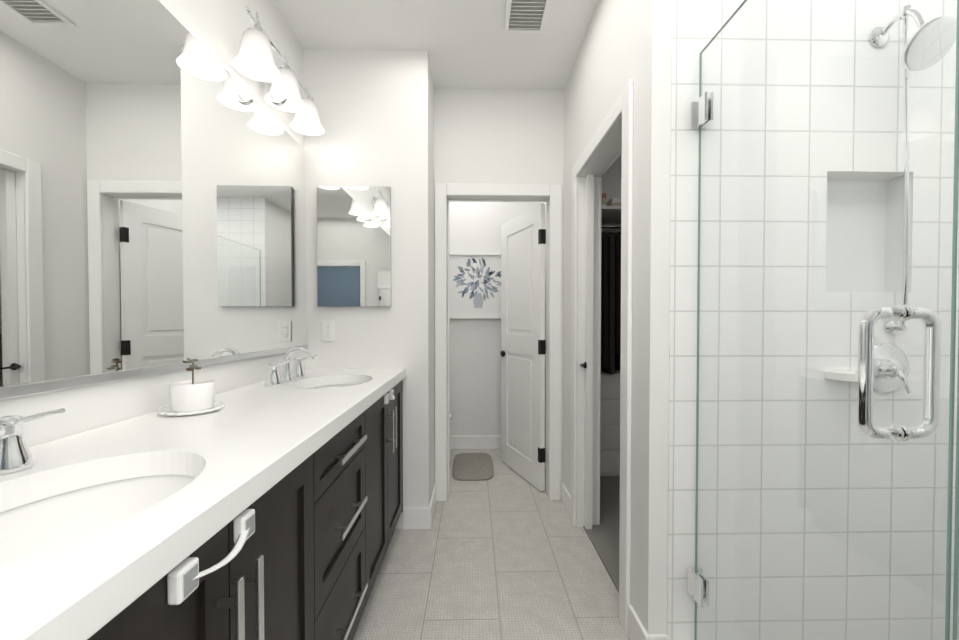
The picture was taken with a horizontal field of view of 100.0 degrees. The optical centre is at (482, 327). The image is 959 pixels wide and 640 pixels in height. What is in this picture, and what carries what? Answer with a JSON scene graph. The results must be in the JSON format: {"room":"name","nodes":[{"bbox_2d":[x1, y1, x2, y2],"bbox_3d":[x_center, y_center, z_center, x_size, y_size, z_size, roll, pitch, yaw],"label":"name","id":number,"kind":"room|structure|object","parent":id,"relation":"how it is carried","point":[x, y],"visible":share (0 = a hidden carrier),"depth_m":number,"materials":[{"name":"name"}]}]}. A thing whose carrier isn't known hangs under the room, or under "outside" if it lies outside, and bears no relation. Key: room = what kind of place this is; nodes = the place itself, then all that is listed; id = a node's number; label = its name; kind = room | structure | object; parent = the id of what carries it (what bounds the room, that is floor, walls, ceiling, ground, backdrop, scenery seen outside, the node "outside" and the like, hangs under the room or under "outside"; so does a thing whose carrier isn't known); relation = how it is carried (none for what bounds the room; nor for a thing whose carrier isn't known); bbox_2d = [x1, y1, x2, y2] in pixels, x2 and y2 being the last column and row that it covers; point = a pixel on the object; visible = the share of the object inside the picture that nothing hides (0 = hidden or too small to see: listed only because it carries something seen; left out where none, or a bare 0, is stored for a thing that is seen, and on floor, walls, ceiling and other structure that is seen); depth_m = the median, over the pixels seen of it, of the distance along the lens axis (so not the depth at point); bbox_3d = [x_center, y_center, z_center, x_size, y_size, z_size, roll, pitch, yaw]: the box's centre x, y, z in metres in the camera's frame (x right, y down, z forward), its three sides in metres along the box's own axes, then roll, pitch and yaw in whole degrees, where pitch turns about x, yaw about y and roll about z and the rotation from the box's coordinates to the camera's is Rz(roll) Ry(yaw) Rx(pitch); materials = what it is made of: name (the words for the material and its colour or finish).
{"room":"bathroom","nodes":[
{"label":"bathroom","id":0,"kind":"room"},
{"bbox_2d":[0,0,305,447],"bbox_3d":[-1.012,-0.165,-0.285,0.120,2.740,8.300,0,1,-1],"label":"wall","id":1,"kind":"structure","parent":0,"point":[216,29],"depth_m":1.39,"materials":[{"name":"white paint"}]},
{"bbox_2d":[0,0,307,399],"bbox_3d":[-0.969,-0.420,0.825,0.012,1.127,2.926,0,1,-1],"label":"vanity mirror","id":2,"kind":"object","parent":1,"relation":"attached to","point":[152,192],"visible":1,"depth_m":1.12,"materials":[{"name":"grey mirror"}]},
{"bbox_2d":[232,6,324,135],"bbox_3d":[-0.902,-1.122,1.812,0.194,0.239,0.646,0,1,-1],"label":"sconce","id":3,"kind":"object","parent":1,"relation":"attached to","point":[253,59],"visible":1,"depth_m":1.75,"materials":[{"name":"white glass"}]},
{"bbox_2d":[303,49,434,528],"bbox_3d":[-0.666,-0.212,2.543,0.700,2.740,0.480,0,1,-1],"label":"wall block","id":4,"kind":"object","parent":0,"point":[376,111],"visible":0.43,"depth_m":2.30,"materials":[{"name":"white paint"}]},
{"bbox_2d":[322,321,334,340],"bbox_3d":[-0.880,0.018,2.296,0.072,0.116,0.009,0,1,-1],"label":"electrical outlet plate","id":5,"kind":"object","parent":4,"relation":"attached to","point":[328,330],"visible":1,"depth_m":2.29,"materials":[{"name":"white plastic"}]},
{"bbox_2d":[317,186,391,306],"bbox_3d":[-0.725,-0.460,2.283,0.410,0.675,0.026,0,1,-1],"label":"mirrored medicine cabinet","id":6,"kind":"object","parent":4,"relation":"attached to","point":[353,246],"visible":1,"depth_m":2.27,"materials":[{"name":"grey metal"}]},
{"bbox_2d":[427,484,436,528],"bbox_3d":[-0.307,1.097,2.495,0.014,0.125,0.354,0,1,-1],"label":"baseboard","id":7,"kind":"structure","parent":4,"relation":"attached to","point":[430,510],"depth_m":2.40,"materials":[{"name":"white wood"}]},
{"bbox_2d":[273,0,598,88],"bbox_3d":[0.746,-1.586,-0.219,3.800,0.100,8.400,0,1,-1],"label":"ceiling","id":8,"kind":"structure","parent":0,"point":[467,43],"depth_m":2.17,"materials":[{"name":"white paint"}]},
{"bbox_2d":[504,0,550,34],"bbox_3d":[0.222,-1.565,1.970,0.210,0.012,0.340,0,1,-1],"label":"ceiling vent","id":9,"kind":"object","parent":8,"relation":"in","point":[526,17],"visible":1,"depth_m":2.02,"materials":[{"name":"white metal"}]},
{"bbox_2d":[353,449,629,639],"bbox_3d":[-0.214,1.232,1.146,1.780,0.100,5.520,0,1,-1],"label":"floor","id":10,"kind":"structure","parent":0,"point":[506,552],"depth_m":1.90,"materials":[{"name":"tile"}]},
{"bbox_2d":[88,448,323,639],"bbox_3d":[-0.696,0.750,0.669,0.550,0.878,0.710,0,1,-1],"label":"base cabinet","id":11,"kind":"object","parent":10,"relation":"on","point":[298,552],"depth_m":0.72,"materials":[{"name":"brown wood"}]},
{"bbox_2d":[0,368,405,639],"bbox_3d":[-0.690,0.281,0.844,0.569,0.050,2.928,0,1,-1],"label":"countertop","id":12,"kind":"structure","parent":11,"relation":"on","point":[244,448],"depth_m":0.74,"materials":[{"name":"white stone"}]},
{"bbox_2d":[0,408,64,474],"bbox_3d":[-0.812,0.183,0.610,0.159,0.154,0.306,0,1,-1],"label":"faucet","id":13,"kind":"object","parent":12,"relation":"on","point":[15,454],"visible":1,"depth_m":0.72,"materials":[{"name":"silver metal"}]},
{"bbox_2d":[0,475,195,563],"bbox_3d":[-0.647,0.394,0.618,0.403,0.166,0.549,0,1,-1],"label":"sink bowl","id":14,"kind":"object","parent":12,"relation":"attached to","point":[31,528],"visible":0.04,"depth_m":0.76,"materials":[{"name":"white ceramic"}]},
{"bbox_2d":[157,358,225,415],"bbox_3d":[-0.868,0.169,1.204,0.170,0.161,0.167,0,1,-1],"label":"plant pot","id":15,"kind":"object","parent":12,"relation":"on","point":[191,397],"visible":1,"depth_m":1.17,"materials":[{"name":"white ceramic"}]},
{"bbox_2d":[265,347,317,385],"bbox_3d":[-0.839,0.163,1.825,0.159,0.154,0.306,0,1,-1],"label":"faucet","id":16,"kind":"object","parent":12,"relation":"on","point":[273,378],"visible":1,"depth_m":1.81,"materials":[{"name":"silver metal"}]},
{"bbox_2d":[309,384,358,388],"bbox_3d":[-0.675,0.374,1.832,0.403,0.166,0.549,0,1,-1],"label":"sink bowl","id":17,"kind":"object","parent":12,"relation":"attached to","point":[333,386],"depth_m":2.04,"materials":[{"name":"white ceramic"}]},
{"bbox_2d":[320,405,375,639],"bbox_3d":[-0.709,0.741,1.267,0.550,0.878,0.605,0,1,-1],"label":"base cabinet","id":18,"kind":"object","parent":10,"relation":"on","point":[348,458],"depth_m":1.32,"materials":[{"name":"brown wood"}]},
{"bbox_2d":[372,380,402,577],"bbox_3d":[-0.724,0.730,1.912,0.550,0.878,0.806,0,1,-1],"label":"base cabinet","id":19,"kind":"object","parent":10,"relation":"on","point":[389,408],"depth_m":1.91,"materials":[{"name":"brown wood"}]},
{"bbox_2d":[449,413,451,425],"bbox_3d":[-0.636,0.734,3.289,0.778,0.825,0.440,0,1,-1],"label":"toilet","id":20,"kind":"object","parent":10,"relation":"on","point":[450,418],"depth_m":3.26,"materials":[{"name":"white ceramic"}]},
{"bbox_2d":[452,453,493,480],"bbox_3d":[-0.078,1.136,3.329,0.330,0.017,0.600,0,1,-1],"label":"bath mat","id":21,"kind":"object","parent":10,"relation":"on","point":[472,466],"visible":1,"depth_m":3.25,"materials":[{"name":"grey fabric"}]},
{"bbox_2d":[449,202,537,435],"bbox_3d":[-0.265,-0.233,3.822,1.560,2.740,0.120,0,1,-1],"label":"wall","id":22,"kind":"structure","parent":0,"point":[474,375],"depth_m":3.77,"materials":[{"name":"white paint"}]},
{"bbox_2d":[449,436,500,448],"bbox_3d":[-0.264,1.076,3.775,1.560,0.125,0.018,0,1,-1],"label":"baseboard","id":23,"kind":"structure","parent":22,"relation":"attached to","point":[455,442],"depth_m":3.77,"materials":[{"name":"white wood"}]},
{"bbox_2d":[449,253,500,318],"bbox_3d":[-0.058,-0.391,3.735,0.650,0.610,0.028,0,1,-1],"label":"framed art","id":24,"kind":"object","parent":22,"relation":"attached to","point":[474,285],"visible":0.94,"depth_m":3.74,"materials":[{"name":"white paper"}]},
{"bbox_2d":[434,87,563,498],"bbox_3d":[0.110,-0.215,2.740,0.860,2.740,0.120,0,1,-1],"label":"wall","id":25,"kind":"structure","parent":0,"point":[498,136],"depth_m":2.67,"materials":[{"name":"white paint"}]},
{"bbox_2d":[435,183,561,500],"bbox_3d":[0.105,0.102,2.676,0.841,2.108,0.018,0,1,-1],"label":"door frame","id":26,"kind":"structure","parent":25,"relation":"attached to","point":[442,190],"depth_m":2.67,"materials":[{"name":"white wood"}]},
{"bbox_2d":[500,203,545,490],"bbox_3d":[0.296,0.135,3.124,0.278,2.012,0.651,0,1,-1],"label":"door","id":27,"kind":"structure","parent":25,"relation":"in","point":[523,340],"depth_m":3.04,"materials":[{"name":"white wood"}]},
{"bbox_2d":[584,476,619,592],"bbox_3d":[1.542,1.200,2.679,1.920,0.112,2.535,0,1,-1],"label":"floor","id":28,"kind":"structure","parent":0,"point":[603,536],"depth_m":2.30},
{"bbox_2d":[600,369,619,475],"bbox_3d":[1.088,0.740,3.288,0.760,0.788,0.475,0,1,-1],"label":"dresser","id":29,"kind":"object","parent":28,"relation":"on","point":[610,430],"depth_m":3.06,"materials":[{"name":"white"}]},
{"bbox_2d":[538,0,671,634],"bbox_3d":[0.602,-0.213,2.634,0.120,2.740,2.535,0,1,-1],"label":"wall","id":30,"kind":"structure","parent":0,"point":[624,42],"depth_m":1.47,"materials":[{"name":"white paint"}]},
{"bbox_2d":[561,482,570,518],"bbox_3d":[0.537,1.096,2.558,0.014,0.125,0.268,0,1,-1],"label":"baseboard","id":31,"kind":"structure","parent":30,"relation":"attached to","point":[565,496],"depth_m":2.54,"materials":[{"name":"white wood"}]},
{"bbox_2d":[580,174,593,528],"bbox_3d":[0.593,0.142,2.269,0.071,2.014,0.109,0,1,-1],"label":"pocket door","id":32,"kind":"structure","parent":30,"relation":"in","point":[587,365],"depth_m":2.29,"materials":[{"name":"white wood"}]},
{"bbox_2d":[571,79,632,633],"bbox_3d":[0.548,0.114,1.963,0.018,2.108,0.881,0,1,-1],"label":"door frame","id":33,"kind":"structure","parent":30,"relation":"attached to","point":[622,106],"depth_m":1.57,"materials":[{"name":"white wood"}]},
{"bbox_2d":[601,154,621,232],"bbox_3d":[1.496,-0.229,3.582,1.710,2.740,0.120,0,1,-1],"label":"wall","id":34,"kind":"structure","parent":0,"point":[611,181],"depth_m":3.49,"materials":[{"name":"white paint"}]},
{"bbox_2d":[601,193,620,223],"bbox_3d":[1.253,-0.999,3.273,1.170,0.191,0.458,0,1,-1],"label":"closet shelf","id":35,"kind":"object","parent":34,"relation":"attached to","point":[611,211],"visible":0.12,"depth_m":3.08,"materials":[{"name":"white wood"}]},
{"bbox_2d":[601,224,620,373],"bbox_3d":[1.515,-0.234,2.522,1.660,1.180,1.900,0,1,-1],"label":"garment","id":36,"kind":"object","parent":35,"relation":"hanging from","point":[610,300],"visible":0.02,"depth_m":3.03,"materials":[{"name":"black fabric"}]},
{"bbox_2d":[667,0,958,639],"bbox_3d":[1.232,-0.193,1.437,1.195,2.740,0.128,0,1,-1],"label":"wall","id":37,"kind":"structure","parent":0,"point":[696,25],"depth_m":1.37,"materials":[{"name":"tile"}]},
{"bbox_2d":[687,0,958,639],"bbox_3d":[0.733,0.086,1.000,0.141,1.984,0.730,0,1,-1],"label":"shower door","id":38,"kind":"structure","parent":37,"relation":"attached to","point":[702,114],"depth_m":0.81,"materials":[{"name":"clear glass"}]},
{"bbox_2d":[825,371,873,381],"bbox_3d":[1.237,0.161,1.335,0.130,0.025,0.085,0,1,-1],"label":"shelf","id":39,"kind":"object","parent":37,"relation":"attached to","point":[835,375],"depth_m":1.33,"materials":[{"name":"white ceramic"}]},
{"bbox_2d":[873,342,910,393],"bbox_3d":[1.377,0.138,1.345,0.176,0.176,0.070,0,1,-1],"label":"shower valve","id":40,"kind":"object","parent":37,"relation":"attached to","point":[891,371],"depth_m":1.36,"materials":[{"name":"silver metal"}]},
{"bbox_2d":[869,5,956,333],"bbox_3d":[1.351,-0.496,1.270,0.152,1.039,0.200,0,1,-1],"label":"shower head","id":41,"kind":"object","parent":37,"relation":"attached to","point":[910,45],"depth_m":1.26},
{"bbox_3d":[1.273,1.234,0.412,1.160,0.120,1.985,0,1,-1],"label":"floor","id":42,"kind":"structure","parent":0,"visible":0},
{"bbox_3d":[0.747,1.143,0.455,0.114,0.100,1.853,0,1,-1],"label":"shower curb","id":43,"kind":"object","parent":42,"relation":"on","visible":0},
{"bbox_2d":[952,326,958,639],"bbox_3d":[0.754,0.104,0.069,0.018,1.990,1.113,0,1,-1],"label":"shower panel","id":44,"kind":"object","parent":43,"relation":"on","point":[955,586],"depth_m":0.63,"materials":[{"name":"clear glass"}]}
]}

